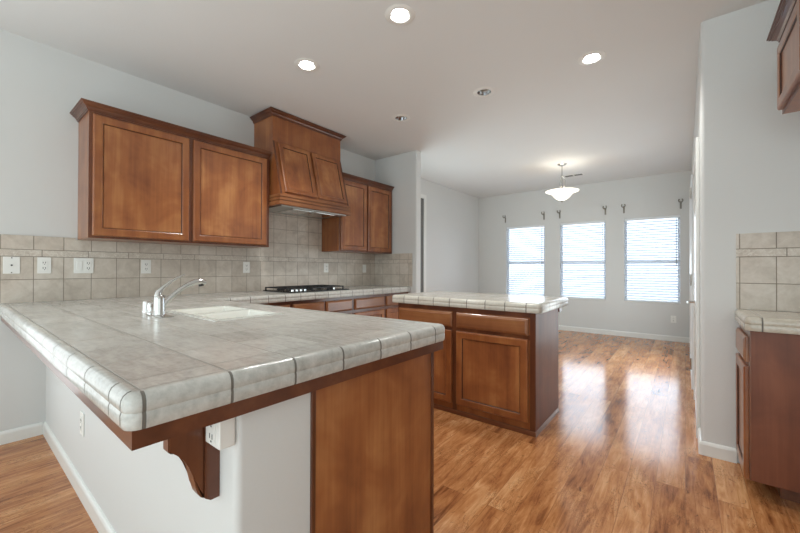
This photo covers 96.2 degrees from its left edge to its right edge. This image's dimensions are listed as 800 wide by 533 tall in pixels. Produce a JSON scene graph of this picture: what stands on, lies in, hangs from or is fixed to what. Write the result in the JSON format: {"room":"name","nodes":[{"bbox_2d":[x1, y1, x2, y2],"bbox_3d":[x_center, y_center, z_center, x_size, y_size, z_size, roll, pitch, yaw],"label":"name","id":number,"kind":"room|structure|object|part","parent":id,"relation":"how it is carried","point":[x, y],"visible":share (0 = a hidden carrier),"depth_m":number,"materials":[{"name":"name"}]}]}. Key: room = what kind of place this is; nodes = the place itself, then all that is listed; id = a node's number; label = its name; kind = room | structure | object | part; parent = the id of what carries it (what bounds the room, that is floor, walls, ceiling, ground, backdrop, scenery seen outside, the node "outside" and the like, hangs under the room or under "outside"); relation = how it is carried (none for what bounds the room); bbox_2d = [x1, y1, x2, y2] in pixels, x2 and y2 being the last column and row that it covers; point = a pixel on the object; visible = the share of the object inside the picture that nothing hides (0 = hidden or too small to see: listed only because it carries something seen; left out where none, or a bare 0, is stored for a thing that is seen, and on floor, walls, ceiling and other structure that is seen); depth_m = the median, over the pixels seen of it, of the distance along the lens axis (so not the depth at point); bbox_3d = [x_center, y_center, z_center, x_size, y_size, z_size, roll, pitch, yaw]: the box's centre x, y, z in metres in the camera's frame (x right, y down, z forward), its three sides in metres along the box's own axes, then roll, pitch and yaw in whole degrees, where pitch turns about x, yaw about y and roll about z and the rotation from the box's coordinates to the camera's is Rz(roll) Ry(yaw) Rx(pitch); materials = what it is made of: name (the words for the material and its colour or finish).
{"room":"kitchen","nodes":[
{"label":"kitchen","id":0,"kind":"room"},
{"bbox_2d":[45,366,309,532],"bbox_3d":[-1.384,0.766,1.789,2.695,0.822,0.220,0,0,38],"label":"wall","id":1,"kind":"structure","parent":0,"point":[265,474],"depth_m":1.03,"materials":[{"name":"paint"}]},
{"bbox_2d":[43,421,115,532],"bbox_3d":[-1.384,1.134,1.777,2.709,0.085,0.234,0,0,38],"label":"baseboard","id":2,"kind":"structure","parent":1,"relation":"attached to","point":[93,509],"depth_m":1.83,"materials":[{"name":"white paint"}]},
{"bbox_2d":[80,411,83,436],"bbox_3d":[-1.630,0.804,1.837,0.070,0.114,0.009,0,0,38],"label":"wall outlet","id":3,"kind":"object","parent":1,"relation":"attached to","point":[81,412],"visible":1,"depth_m":1.82,"materials":[{"name":"white plastic"}]},
{"bbox_2d":[163,427,219,499],"bbox_3d":[-0.516,0.469,0.888,0.052,0.232,0.114,0,0,38],"label":"bracket","id":4,"kind":"object","parent":1,"relation":"attached to","point":[200,459],"visible":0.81,"depth_m":0.89,"materials":[{"name":"brown wood"}]},
{"bbox_3d":[-0.525,0.465,0.873,0.036,0.224,0.080,0,0,38],"label":"bracket arm","id":5,"kind":"part","parent":4,"relation":"part of","materials":[{"name":"brown wood"}]},
{"bbox_3d":[-0.491,0.469,0.919,0.052,0.232,0.035,0,0,38],"label":"plate","id":6,"kind":"part","parent":4,"relation":"part of","materials":[{"name":"brown wood"}]},
{"bbox_2d":[206,417,234,449],"bbox_3d":[-0.440,0.392,0.876,0.074,0.080,0.041,0,0,38],"label":"outlet box","id":7,"kind":"object","parent":1,"relation":"attached to","point":[221,435],"visible":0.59,"depth_m":0.85,"materials":[{"name":"white plastic"}]},
{"bbox_2d":[208,424,214,444],"bbox_3d":[-0.452,0.391,0.861,0.034,0.066,0.002,0,0,38],"label":"receptacle","id":8,"kind":"object","parent":7,"relation":"attached to","point":[211,429],"depth_m":0.86,"materials":[{"name":"white plastic"}]},
{"bbox_2d":[0,29,374,431],"bbox_3d":[-2.968,-0.201,2.085,0.150,2.750,8.171,0,0,38],"label":"wall","id":9,"kind":"structure","parent":0,"point":[40,84],"depth_m":2.54,"materials":[{"name":"paint"}]},
{"bbox_2d":[0,422,42,444],"bbox_3d":[-3.949,1.121,0.714,0.014,0.085,4.621,0,0,38],"label":"baseboard","id":10,"kind":"structure","parent":9,"relation":"attached to","point":[24,432],"depth_m":2.44,"materials":[{"name":"white paint"}]},
{"bbox_2d":[70,98,271,247],"bbox_3d":[-1.846,-0.662,3.079,0.371,0.934,1.422,0,0,38],"label":"upper cabinet","id":11,"kind":"object","parent":9,"relation":"attached to","point":[142,179],"visible":1,"depth_m":2.83,"materials":[{"name":"brown wood"}]},
{"bbox_3d":[-1.935,-0.636,2.726,0.020,0.846,0.618,0,0,38],"label":"door","id":12,"kind":"part","parent":11,"relation":"part of","materials":[{"name":"brown wood"}]},
{"bbox_3d":[-1.938,-0.636,2.728,0.010,0.744,0.516,0,0,38],"label":"door panel","id":13,"kind":"part","parent":11,"relation":"part of","materials":[{"name":"brown wood"}]},
{"bbox_3d":[-1.845,-1.100,3.082,0.371,0.057,1.422,0,0,38],"label":"crown moulding","id":14,"kind":"part","parent":11,"relation":"part of","materials":[{"name":"brown wood"}]},
{"bbox_3d":[-1.516,-0.632,3.255,0.020,0.846,0.672,0,0,38],"label":"door","id":15,"kind":"part","parent":11,"relation":"part of","materials":[{"name":"brown wood"}]},
{"bbox_3d":[-1.518,-0.632,3.257,0.010,0.744,0.570,0,0,38],"label":"door panel","id":16,"kind":"part","parent":11,"relation":"part of","materials":[{"name":"brown wood"}]},
{"bbox_2d":[0,212,374,303],"bbox_3d":[-1.508,-0.170,3.792,0.010,0.854,3.680,0,0,38],"label":"tile backsplash","id":17,"kind":"structure","parent":9,"relation":"attached to","point":[294,256],"depth_m":3.17,"materials":[{"name":"beige tile"}]},
{"bbox_2d":[3,257,19,273],"bbox_3d":[-2.599,-0.009,2.401,0.011,0.114,0.078,0,0,38],"label":"cable plate","id":18,"kind":"object","parent":17,"relation":"attached to","point":[11,265],"visible":1,"depth_m":2.40,"materials":[{"name":"white plastic"}]},
{"bbox_2d":[37,257,50,273],"bbox_3d":[-2.502,-0.008,2.525,0.009,0.114,0.070,0,0,38],"label":"wall outlet","id":19,"kind":"object","parent":17,"relation":"attached to","point":[43,263],"visible":1,"depth_m":2.52,"materials":[{"name":"white plastic"}]},
{"bbox_2d":[41,261,47,269],"bbox_3d":[-2.500,-0.008,2.523,0.002,0.068,0.033,0,0,38],"label":"receptacle","id":20,"kind":"object","parent":19,"relation":"attached to","point":[44,264],"depth_m":2.52,"materials":[{"name":"grey plastic"}]},
{"bbox_2d":[74,258,93,272],"bbox_3d":[-2.369,-0.006,2.690,0.010,0.114,0.113,0,0,38],"label":"wall outlet","id":21,"kind":"object","parent":17,"relation":"attached to","point":[81,265],"visible":1,"depth_m":2.69,"materials":[{"name":"white plastic"}]},
{"bbox_2d":[86,261,90,269],"bbox_3d":[-2.352,-0.006,2.709,0.002,0.068,0.033,0,0,38],"label":"receptacle","id":22,"kind":"object","parent":21,"relation":"attached to","point":[88,263],"depth_m":2.71,"materials":[{"name":"grey plastic"}]},
{"bbox_2d":[141,260,150,272],"bbox_3d":[-2.123,0.001,3.002,0.009,0.114,0.070,0,0,38],"label":"wall outlet","id":23,"kind":"object","parent":17,"relation":"attached to","point":[145,264],"visible":1,"depth_m":3.00,"materials":[{"name":"white plastic"}]},
{"bbox_2d":[144,263,148,270],"bbox_3d":[-2.121,0.001,3.000,0.002,0.068,0.033,0,0,38],"label":"receptacle","id":24,"kind":"object","parent":23,"relation":"attached to","point":[146,265],"depth_m":3.00,"materials":[{"name":"grey plastic"}]},
{"bbox_2d":[243,262,249,272],"bbox_3d":[-1.578,0.009,3.688,0.009,0.114,0.070,0,0,38],"label":"wall outlet","id":25,"kind":"object","parent":17,"relation":"attached to","point":[246,265],"visible":1,"depth_m":3.68,"materials":[{"name":"white plastic"}]},
{"bbox_2d":[324,263,327,271],"bbox_3d":[-0.926,0.018,4.509,0.009,0.114,0.070,0,0,38],"label":"wall outlet","id":26,"kind":"object","parent":17,"relation":"attached to","point":[325,264],"visible":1,"depth_m":4.50,"materials":[{"name":"white plastic"}]},
{"bbox_2d":[250,107,351,218],"bbox_3d":[-1.055,-1.067,3.960,0.513,0.968,0.995,0,0,38],"label":"range hood","id":27,"kind":"object","parent":9,"relation":"attached to","point":[306,179],"visible":0.96,"depth_m":3.76,"materials":[{"name":"brown wood"}]},
{"bbox_3d":[-1.050,-0.982,3.693,0.150,0.516,0.385,0,0,38],"label":"door","id":28,"kind":"part","parent":27,"relation":"part of","materials":[{"name":"brown wood"}]},
{"bbox_3d":[-1.053,-0.982,3.695,0.119,0.436,0.303,0,0,38],"label":"door panel","id":29,"kind":"part","parent":27,"relation":"part of","materials":[{"name":"brown wood"}]},
{"bbox_3d":[-1.101,-1.523,3.999,0.394,0.057,0.995,0,0,38],"label":"crown moulding","id":30,"kind":"part","parent":27,"relation":"part of","materials":[{"name":"brown wood"}]},
{"bbox_3d":[-0.790,-0.979,4.021,0.150,0.516,0.402,0,0,38],"label":"door","id":31,"kind":"part","parent":27,"relation":"part of","materials":[{"name":"brown wood"}]},
{"bbox_3d":[-0.793,-0.979,4.023,0.119,0.436,0.320,0,0,38],"label":"door panel","id":32,"kind":"part","parent":27,"relation":"part of","materials":[{"name":"brown wood"}]},
{"bbox_2d":[322,172,393,253],"bbox_3d":[-0.544,-0.648,4.718,0.371,0.934,1.033,0,0,38],"label":"upper cabinet","id":33,"kind":"object","parent":9,"relation":"attached to","point":[368,230],"visible":0.8,"depth_m":4.56,"materials":[{"name":"brown wood"}]},
{"bbox_3d":[-0.565,-0.622,4.452,0.020,0.846,0.432,0,0,38],"label":"door","id":34,"kind":"part","parent":33,"relation":"part of","materials":[{"name":"brown wood"}]},
{"bbox_3d":[-0.567,-0.622,4.454,0.010,0.744,0.330,0,0,38],"label":"door panel","id":35,"kind":"part","parent":33,"relation":"part of","materials":[{"name":"brown wood"}]},
{"bbox_3d":[-0.421,-0.627,4.652,0.004,0.892,0.983,0,0,38],"label":"frame","id":36,"kind":"part","parent":33,"relation":"part of","materials":[{"name":"brown wood"}]},
{"bbox_3d":[-0.543,-1.087,4.720,0.371,0.057,1.033,0,0,38],"label":"crown moulding","id":37,"kind":"part","parent":33,"relation":"part of","materials":[{"name":"brown wood"}]},
{"bbox_3d":[-0.269,-0.619,4.824,0.020,0.846,0.462,0,0,38],"label":"door","id":38,"kind":"part","parent":33,"relation":"part of","materials":[{"name":"brown wood"}]},
{"bbox_3d":[-0.272,-0.619,4.826,0.010,0.744,0.360,0,0,38],"label":"door panel","id":39,"kind":"part","parent":33,"relation":"part of","materials":[{"name":"brown wood"}]},
{"bbox_2d":[0,0,766,197],"bbox_3d":[0.561,-1.628,1.675,7.200,0.120,11.900,0,0,38],"label":"ceiling","id":40,"kind":"structure","parent":0,"point":[630,113],"depth_m":2.80,"materials":[{"name":"paint"}]},
{"bbox_2d":[294,58,319,71],"bbox_3d":[-0.723,-1.613,2.788,0.192,0.109,0.192,0,0,38],"label":"recessed light","id":41,"kind":"object","parent":40,"relation":"in","point":[304,64],"visible":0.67,"depth_m":2.80,"materials":[{"name":"white paint"}]},
{"bbox_3d":[-0.723,-1.616,2.788,0.092,0.078,0.092,0,0,38],"label":"bulb","id":42,"kind":"part","parent":41,"relation":"part of","materials":[{"name":"white glass"}]},
{"bbox_2d":[385,4,414,25],"bbox_3d":[0.000,-1.614,2.236,0.192,0.109,0.192,0,0,38],"label":"recessed light","id":43,"kind":"object","parent":40,"relation":"in","point":[396,14],"visible":0.84,"depth_m":2.24,"materials":[{"name":"white paint"}]},
{"bbox_3d":[0.000,-1.618,2.236,0.092,0.078,0.092,0,0,38],"label":"bulb","id":44,"kind":"part","parent":43,"relation":"part of","materials":[{"name":"white glass"}]},
{"bbox_2d":[392,114,409,121],"bbox_3d":[0.010,-1.605,3.763,0.192,0.109,0.192,0,0,38],"label":"recessed light","id":45,"kind":"object","parent":40,"relation":"in","point":[399,117],"visible":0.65,"depth_m":3.79,"materials":[{"name":"white paint"}]},
{"bbox_2d":[473,87,494,96],"bbox_3d":[0.751,-1.606,3.206,0.192,0.109,0.192,0,0,38],"label":"recessed light","id":46,"kind":"object","parent":40,"relation":"in","point":[482,91],"visible":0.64,"depth_m":3.24,"materials":[{"name":"white paint"}]},
{"bbox_2d":[545,163,578,201],"bbox_3d":[2.435,-1.253,5.394,0.468,0.580,0.468,0,0,38],"label":"pendant light","id":47,"kind":"object","parent":40,"relation":"hanging from","point":[561,194],"visible":1,"depth_m":5.32,"materials":[{"name":"white glass"}]},
{"bbox_3d":[2.435,-1.333,5.394,0.015,0.360,0.016,0,0,38],"label":"stem","id":48,"kind":"part","parent":47,"relation":"part of","materials":[{"name":"silver metal"}]},
{"bbox_3d":[2.434,-1.060,5.393,0.468,0.147,0.468,0,0,38],"label":"lamp shade","id":49,"kind":"part","parent":47,"relation":"part of","materials":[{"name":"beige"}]},
{"bbox_2d":[564,173,583,176],"bbox_3d":[2.916,-1.530,6.023,0.300,0.010,0.120,0,0,38],"label":"ceiling vent","id":50,"kind":"object","parent":40,"relation":"in","point":[578,174],"visible":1,"depth_m":6.02,"materials":[{"name":"grey metal"}]},
{"bbox_2d":[577,50,605,64],"bbox_3d":[1.434,-1.607,2.686,0.192,0.109,0.192,0,0,38],"label":"recessed light","id":51,"kind":"object","parent":40,"relation":"in","point":[592,57],"visible":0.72,"depth_m":2.69,"materials":[{"name":"white paint"}]},
{"bbox_3d":[1.434,-1.611,2.686,0.092,0.078,0.092,0,0,38],"label":"bulb","id":52,"kind":"part","parent":51,"relation":"part of","materials":[{"name":"white glass"}]},
{"bbox_2d":[375,150,420,292],"bbox_3d":[-0.099,-0.175,5.097,0.895,2.750,0.115,0,0,38],"label":"wall","id":53,"kind":"structure","parent":0,"point":[402,172],"depth_m":4.88,"materials":[{"name":"paint"}]},
{"bbox_2d":[375,253,411,285],"bbox_3d":[-0.100,0.046,5.015,0.672,0.446,0.010,0,0,38],"label":"tile backsplash","id":54,"kind":"structure","parent":53,"relation":"attached to","point":[390,269],"depth_m":5.00,"materials":[{"name":"beige tile"}]},
{"bbox_2d":[0,330,799,532],"bbox_3d":[0.553,1.232,1.658,7.200,0.100,11.900,0,0,38],"label":"floor","id":55,"kind":"structure","parent":0,"point":[619,453],"depth_m":2.08,"materials":[{"name":"laminate"}]},
{"bbox_2d":[263,301,290,306],"bbox_3d":[-1.487,0.755,3.292,0.624,0.862,0.713,0,0,38],"label":"base cabinet","id":56,"kind":"object","parent":55,"relation":"on","point":[282,304],"visible":0.06,"depth_m":3.31,"materials":[{"name":"brown wood"}]},
{"bbox_2d":[290,296,352,313],"bbox_3d":[-1.012,0.760,3.890,0.624,0.862,0.810,0,0,38],"label":"base cabinet","id":57,"kind":"object","parent":55,"relation":"on","point":[340,304],"visible":0.22,"depth_m":3.74,"materials":[{"name":"brown wood"}]},
{"bbox_3d":[-0.897,0.422,3.550,0.020,0.123,0.375,0,0,38],"label":"drawer","id":58,"kind":"part","parent":57,"relation":"part of","materials":[{"name":"brown wood"}]},
{"bbox_3d":[-0.650,0.425,3.861,0.020,0.123,0.370,0,0,38],"label":"drawer","id":59,"kind":"part","parent":57,"relation":"part of","materials":[{"name":"brown wood"}]},
{"bbox_2d":[353,294,384,317],"bbox_3d":[-0.589,0.764,4.422,0.624,0.862,0.545,0,0,38],"label":"base cabinet","id":60,"kind":"object","parent":55,"relation":"on","point":[366,305],"visible":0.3,"depth_m":4.23,"materials":[{"name":"brown wood"}]},
{"bbox_3d":[-0.352,0.428,4.237,0.020,0.123,0.505,0,0,38],"label":"drawer","id":61,"kind":"part","parent":60,"relation":"part of","materials":[{"name":"brown wood"}]},
{"bbox_3d":[-0.353,0.803,4.234,0.020,0.553,0.505,0,0,38],"label":"door","id":62,"kind":"part","parent":60,"relation":"part of","materials":[{"name":"brown wood"}]},
{"bbox_2d":[310,352,433,532],"bbox_3d":[-0.863,0.749,1.938,2.080,0.862,0.660,0,0,38],"label":"base cabinet","id":63,"kind":"object","parent":55,"relation":"on","point":[372,434],"visible":0.24,"depth_m":1.26,"materials":[{"name":"brown wood"}]},
{"bbox_2d":[0,285,444,450],"bbox_3d":[-0.441,0.310,2.943,2.736,0.109,3.654,0,0,38],"label":"countertop","id":64,"kind":"structure","parent":63,"relation":"on","point":[150,380],"depth_m":1.11,"materials":[{"name":"tile"}]},
{"bbox_2d":[142,301,149,311],"bbox_3d":[-1.382,0.217,1.958,0.042,0.060,0.042,0,0,38],"label":"air gap","id":65,"kind":"object","parent":64,"relation":"on","point":[145,303],"visible":0.66,"depth_m":1.94,"materials":[{"name":"silver metal"}]},
{"bbox_2d":[146,302,153,312],"bbox_3d":[-1.325,0.218,1.909,0.040,0.057,0.040,0,0,38],"label":"soap dispenser","id":66,"kind":"object","parent":64,"relation":"on","point":[150,304],"visible":0.73,"depth_m":1.89,"materials":[{"name":"silver metal"}]},
{"bbox_2d":[146,274,205,318],"bbox_3d":[-1.132,0.143,1.855,0.220,0.209,0.253,0,0,38],"label":"faucet","id":67,"kind":"object","parent":64,"relation":"on","point":[159,305],"visible":1,"depth_m":1.80,"materials":[{"name":"silver metal"}]},
{"bbox_3d":[-1.191,0.243,1.780,0.220,0.005,0.056,0,0,38],"label":"deck plate","id":68,"kind":"part","parent":67,"relation":"part of","materials":[{"name":"silver metal"}]},
{"bbox_3d":[-1.169,0.094,1.824,0.036,0.112,0.141,0,0,38],"label":"lever handle","id":69,"kind":"part","parent":67,"relation":"part of","materials":[{"name":"silver metal"}]},
{"bbox_3d":[-1.129,0.137,1.875,0.036,0.147,0.219,0,0,38],"label":"spout","id":70,"kind":"part","parent":67,"relation":"part of","materials":[{"name":"silver metal"}]},
{"bbox_2d":[165,305,283,320],"bbox_3d":[-0.962,0.333,1.939,0.618,0.179,0.353,0,0,38],"label":"sink","id":71,"kind":"object","parent":64,"relation":"in","point":[214,313],"visible":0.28,"depth_m":1.99,"materials":[{"name":"white ceramic"}]},
{"bbox_2d":[263,285,348,292],"bbox_3d":[-1.004,0.237,3.905,0.490,0.043,0.770,0,0,38],"label":"gas cooktop","id":72,"kind":"object","parent":64,"relation":"in","point":[301,288],"visible":1,"depth_m":3.76,"materials":[{"name":"black metal"}]},
{"bbox_3d":[-0.257,0.765,1.044,0.020,0.822,0.014,0,0,38],"label":"edge trim","id":73,"kind":"part","parent":63,"relation":"part of","materials":[{"name":"brown wood"}]},
{"bbox_3d":[0.138,0.769,1.529,0.005,0.822,0.016,0,0,38],"label":"edge trim","id":74,"kind":"part","parent":63,"relation":"part of","materials":[{"name":"brown wood"}]},
{"bbox_2d":[385,292,407,318],"bbox_3d":[-0.269,0.767,4.825,0.624,0.862,0.480,0,0,38],"label":"base cabinet","id":75,"kind":"object","parent":55,"relation":"on","point":[391,308],"visible":0.17,"depth_m":4.53,"materials":[{"name":"brown wood"}]},
{"bbox_3d":[-0.032,0.431,4.639,0.020,0.123,0.440,0,0,38],"label":"drawer","id":76,"kind":"part","parent":75,"relation":"part of","materials":[{"name":"brown wood"}]},
{"bbox_3d":[-0.033,0.806,4.637,0.020,0.553,0.440,0,0,38],"label":"door","id":77,"kind":"part","parent":75,"relation":"part of","materials":[{"name":"brown wood"}]},
{"bbox_3d":[-0.035,0.806,4.639,0.010,0.451,0.338,0,0,38],"label":"door panel","id":78,"kind":"part","parent":75,"relation":"part of","materials":[{"name":"brown wood"}]},
{"bbox_2d":[392,291,567,437],"bbox_3d":[0.680,0.725,3.174,1.335,0.931,0.775,0,0,38],"label":"kitchen island","id":79,"kind":"object","parent":55,"relation":"on","point":[497,362],"visible":0.84,"depth_m":2.74,"materials":[{"name":"brown wood"}]},
{"bbox_3d":[0.205,0.430,3.079,0.550,0.118,0.020,0,0,38],"label":"drawer","id":80,"kind":"part","parent":79,"relation":"part of","materials":[{"name":"brown wood"}]},
{"bbox_3d":[0.206,0.811,3.080,0.448,0.485,0.010,0,0,38],"label":"door panel","id":81,"kind":"part","parent":79,"relation":"part of","materials":[{"name":"brown wood"}]},
{"bbox_3d":[0.204,0.811,3.077,0.550,0.587,0.020,0,0,38],"label":"door","id":82,"kind":"part","parent":79,"relation":"part of","materials":[{"name":"brown wood"}]},
{"bbox_3d":[0.465,0.758,2.886,1.225,0.862,0.004,0,0,38],"label":"frame","id":83,"kind":"part","parent":79,"relation":"part of","materials":[{"name":"brown wood"}]},
{"bbox_3d":[0.677,0.810,2.706,0.471,0.485,0.010,0,0,38],"label":"door panel","id":84,"kind":"part","parent":79,"relation":"part of","materials":[{"name":"brown wood"}]},
{"bbox_3d":[0.676,0.429,2.705,0.573,0.118,0.020,0,0,38],"label":"drawer","id":85,"kind":"part","parent":79,"relation":"part of","materials":[{"name":"brown wood"}]},
{"bbox_3d":[0.675,0.810,2.703,0.573,0.587,0.020,0,0,38],"label":"door","id":86,"kind":"part","parent":79,"relation":"part of","materials":[{"name":"brown wood"}]},
{"bbox_3d":[0.640,1.175,3.106,1.241,0.032,0.587,0,0,38],"label":"trim","id":87,"kind":"part","parent":79,"relation":"part of","materials":[{"name":"brown wood"}]},
{"bbox_3d":[1.125,0.742,2.731,0.003,0.828,0.575,0,0,38],"label":"panel","id":88,"kind":"part","parent":79,"relation":"part of","materials":[{"name":"red wood"}]},
{"bbox_2d":[736,326,799,502],"bbox_3d":[2.168,0.756,1.795,0.684,0.862,0.437,0,0,38],"label":"base cabinet","id":89,"kind":"object","parent":55,"relation":"on","point":[767,363],"visible":0.82,"depth_m":1.78,"materials":[{"name":"red wood"}]},
{"bbox_3d":[1.919,0.811,2.011,0.010,0.481,0.275,0,0,38],"label":"door panel","id":90,"kind":"part","parent":89,"relation":"part of","materials":[{"name":"brown wood"}]},
{"bbox_3d":[1.918,0.431,2.015,0.020,0.132,0.377,0,0,38],"label":"drawer","id":91,"kind":"part","parent":89,"relation":"part of","materials":[{"name":"brown wood"}]},
{"bbox_3d":[1.917,0.811,2.013,0.020,0.583,0.377,0,0,38],"label":"door","id":92,"kind":"part","parent":89,"relation":"part of","materials":[{"name":"brown wood"}]},
{"bbox_3d":[1.917,0.707,1.994,0.004,0.762,0.437,0,0,38],"label":"frame","id":93,"kind":"part","parent":89,"relation":"part of","materials":[{"name":"brown wood"}]},
{"bbox_2d":[735,309,799,334],"bbox_3d":[2.164,0.290,1.773,0.712,0.069,0.463,0,0,38],"label":"countertop","id":94,"kind":"structure","parent":89,"relation":"on","point":[749,320],"depth_m":1.79,"materials":[{"name":"tile"}]},
{"bbox_2d":[421,178,478,292],"bbox_3d":[0.648,-0.163,6.725,0.150,2.750,3.364,0,0,38],"label":"wall","id":95,"kind":"structure","parent":0,"point":[452,216],"depth_m":7.07,"materials":[{"name":"paint"}]},
{"bbox_2d":[420,198,423,291],"bbox_3d":[0.134,0.007,5.952,0.006,2.398,0.889,0,0,38],"label":"door","id":96,"kind":"structure","parent":95,"relation":"in","point":[422,200],"depth_m":6.28,"materials":[{"name":"grey"}]},
{"bbox_2d":[421,194,425,291],"bbox_3d":[0.161,-0.029,5.977,0.018,2.470,0.960,0,0,38],"label":"trim","id":97,"kind":"structure","parent":95,"relation":"attached to","point":[422,195],"depth_m":6.30,"materials":[{"name":"white paint"}]},
{"bbox_2d":[479,170,690,337],"bbox_3d":[3.248,-0.154,6.904,4.000,2.750,0.150,0,0,38],"label":"wall","id":98,"kind":"structure","parent":0,"point":[653,195],"depth_m":6.46,"materials":[{"name":"paint"}]},
{"bbox_2d":[508,227,544,294],"bbox_3d":[2.593,-0.112,7.400,0.787,1.443,0.128,0,0,38],"label":"window","id":99,"kind":"structure","parent":98,"relation":"in","point":[544,227],"depth_m":7.56,"materials":[{"name":"white plastic"}]},
{"bbox_2d":[507,225,544,295],"bbox_3d":[2.576,-0.118,7.378,0.781,1.428,0.068,0,0,38],"label":"window blind","id":100,"kind":"object","parent":99,"relation":"attached to","point":[518,290],"visible":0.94,"depth_m":7.37,"materials":[{"name":"white plastic"}]},
{"bbox_3d":[2.343,-0.105,7.537,0.002,1.366,0.002,0,0,38],"label":"cord","id":101,"kind":"part","parent":100,"relation":"part of","materials":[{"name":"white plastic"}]},
{"bbox_2d":[561,223,605,299],"bbox_3d":[3.429,-0.114,6.736,0.777,1.443,0.128,0,0,38],"label":"window","id":102,"kind":"structure","parent":98,"relation":"in","point":[604,223],"depth_m":6.78,"materials":[{"name":"white plastic"}]},
{"bbox_2d":[560,220,605,298],"bbox_3d":[3.412,-0.120,6.714,0.771,1.428,0.068,0,0,38],"label":"window blind","id":103,"kind":"object","parent":102,"relation":"attached to","point":[601,221],"visible":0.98,"depth_m":6.70,"materials":[{"name":"white plastic"}]},
{"bbox_3d":[3.414,0.585,6.715,0.771,0.018,0.048,0,0,38],"label":"rail","id":104,"kind":"part","parent":103,"relation":"part of","materials":[{"name":"white plastic"}]},
{"bbox_3d":[3.413,0.602,6.714,0.777,0.012,0.082,0,0,38],"label":"sill","id":105,"kind":"part","parent":102,"relation":"part of","materials":[{"name":"white paint"}]},
{"bbox_2d":[558,325,689,342],"bbox_3d":[3.185,1.177,6.838,3.680,0.085,0.014,0,0,38],"label":"baseboard","id":106,"kind":"structure","parent":98,"relation":"attached to","point":[560,327],"depth_m":6.22,"materials":[{"name":"white paint"}]},
{"bbox_2d":[625,218,679,303],"bbox_3d":[4.259,-0.115,6.077,0.772,1.443,0.128,0,0,38],"label":"window","id":107,"kind":"structure","parent":98,"relation":"in","point":[678,218],"depth_m":6.10,"materials":[{"name":"white plastic"}]},
{"bbox_2d":[625,215,679,302],"bbox_3d":[4.242,-0.122,6.055,0.766,1.428,0.068,0,0,38],"label":"window blind","id":108,"kind":"object","parent":107,"relation":"attached to","point":[670,216],"visible":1,"depth_m":6.04,"materials":[{"name":"white plastic"}]},
{"bbox_3d":[4.244,0.583,6.056,0.766,0.018,0.048,0,0,38],"label":"rail","id":109,"kind":"part","parent":108,"relation":"part of","materials":[{"name":"white plastic"}]},
{"bbox_3d":[4.243,0.600,6.055,0.772,0.012,0.082,0,0,38],"label":"sill","id":110,"kind":"part","parent":107,"relation":"part of","materials":[{"name":"white paint"}]},
{"bbox_2d":[671,316,675,322],"bbox_3d":[4.450,0.861,5.839,0.070,0.114,0.009,0,0,38],"label":"wall outlet","id":111,"kind":"object","parent":98,"relation":"attached to","point":[673,318],"visible":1,"depth_m":5.84,"materials":[{"name":"white plastic"}]},
{"bbox_2d":[691,0,799,462],"bbox_3d":[3.616,-0.172,3.725,0.870,2.750,4.370,0,0,38],"label":"wall","id":112,"kind":"structure","parent":0,"point":[749,150],"depth_m":2.20,"materials":[{"name":"paint"}]},
{"bbox_2d":[686,161,695,409],"bbox_3d":[2.356,0.175,2.896,0.070,2.013,0.878,0,0,38],"label":"door","id":113,"kind":"structure","parent":112,"relation":"in","point":[694,301],"depth_m":2.95,"materials":[{"name":"white paint"}]},
{"bbox_2d":[689,174,693,389],"bbox_3d":[3.377,0.154,4.149,0.032,2.100,1.660,0,0,38],"label":"door","id":114,"kind":"structure","parent":112,"relation":"in","point":[691,184],"depth_m":3.51,"materials":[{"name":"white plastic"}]},
{"bbox_2d":[693,137,699,437],"bbox_3d":[2.374,0.149,2.877,0.020,2.090,1.000,0,0,38],"label":"trim","id":115,"kind":"structure","parent":112,"relation":"attached to","point":[696,154],"depth_m":2.49,"materials":[{"name":"white paint"}]},
{"bbox_2d":[698,427,736,462],"bbox_3d":[2.042,1.147,2.319,0.178,0.085,0.254,0,0,38],"label":"baseboard","id":116,"kind":"structure","parent":112,"relation":"attached to","point":[713,450],"depth_m":2.22,"materials":[{"name":"white paint"}]},
{"bbox_2d":[736,231,799,311],"bbox_3d":[2.316,0.029,1.959,0.705,0.456,0.010,0,0,38],"label":"tile backsplash","id":117,"kind":"structure","parent":112,"relation":"attached to","point":[767,264],"depth_m":2.09,"materials":[{"name":"beige tile"}]},
{"bbox_3d":[2.161,-0.192,1.114,0.100,2.750,1.530,0,0,38],"label":"wall","id":118,"kind":"structure","parent":0,"visible":0},
{"bbox_2d":[766,0,799,113],"bbox_3d":[1.759,-0.940,1.197,0.625,0.404,1.050,0,0,38],"label":"upper cabinet","id":119,"kind":"object","parent":118,"relation":"attached to","point":[785,28],"visible":1,"depth_m":1.58,"materials":[{"name":"brown wood"}]},
{"bbox_3d":[1.759,-1.113,1.198,0.625,0.057,1.050,0,0,38],"label":"crown moulding","id":120,"kind":"part","parent":119,"relation":"part of","materials":[{"name":"brown wood"}]},
{"bbox_3d":[1.688,-0.904,1.553,0.020,0.303,0.444,0,0,38],"label":"door","id":121,"kind":"part","parent":119,"relation":"part of","materials":[{"name":"brown wood"}]},
{"bbox_3d":[1.691,-0.904,1.551,0.010,0.211,0.352,0,0,38],"label":"door panel","id":122,"kind":"part","parent":119,"relation":"part of","materials":[{"name":"brown wood"}]},
{"bbox_3d":[1.552,-0.912,1.361,0.004,0.350,0.950,0,0,38],"label":"frame","id":123,"kind":"part","parent":119,"relation":"part of","materials":[{"name":"brown wood"}]}
]}

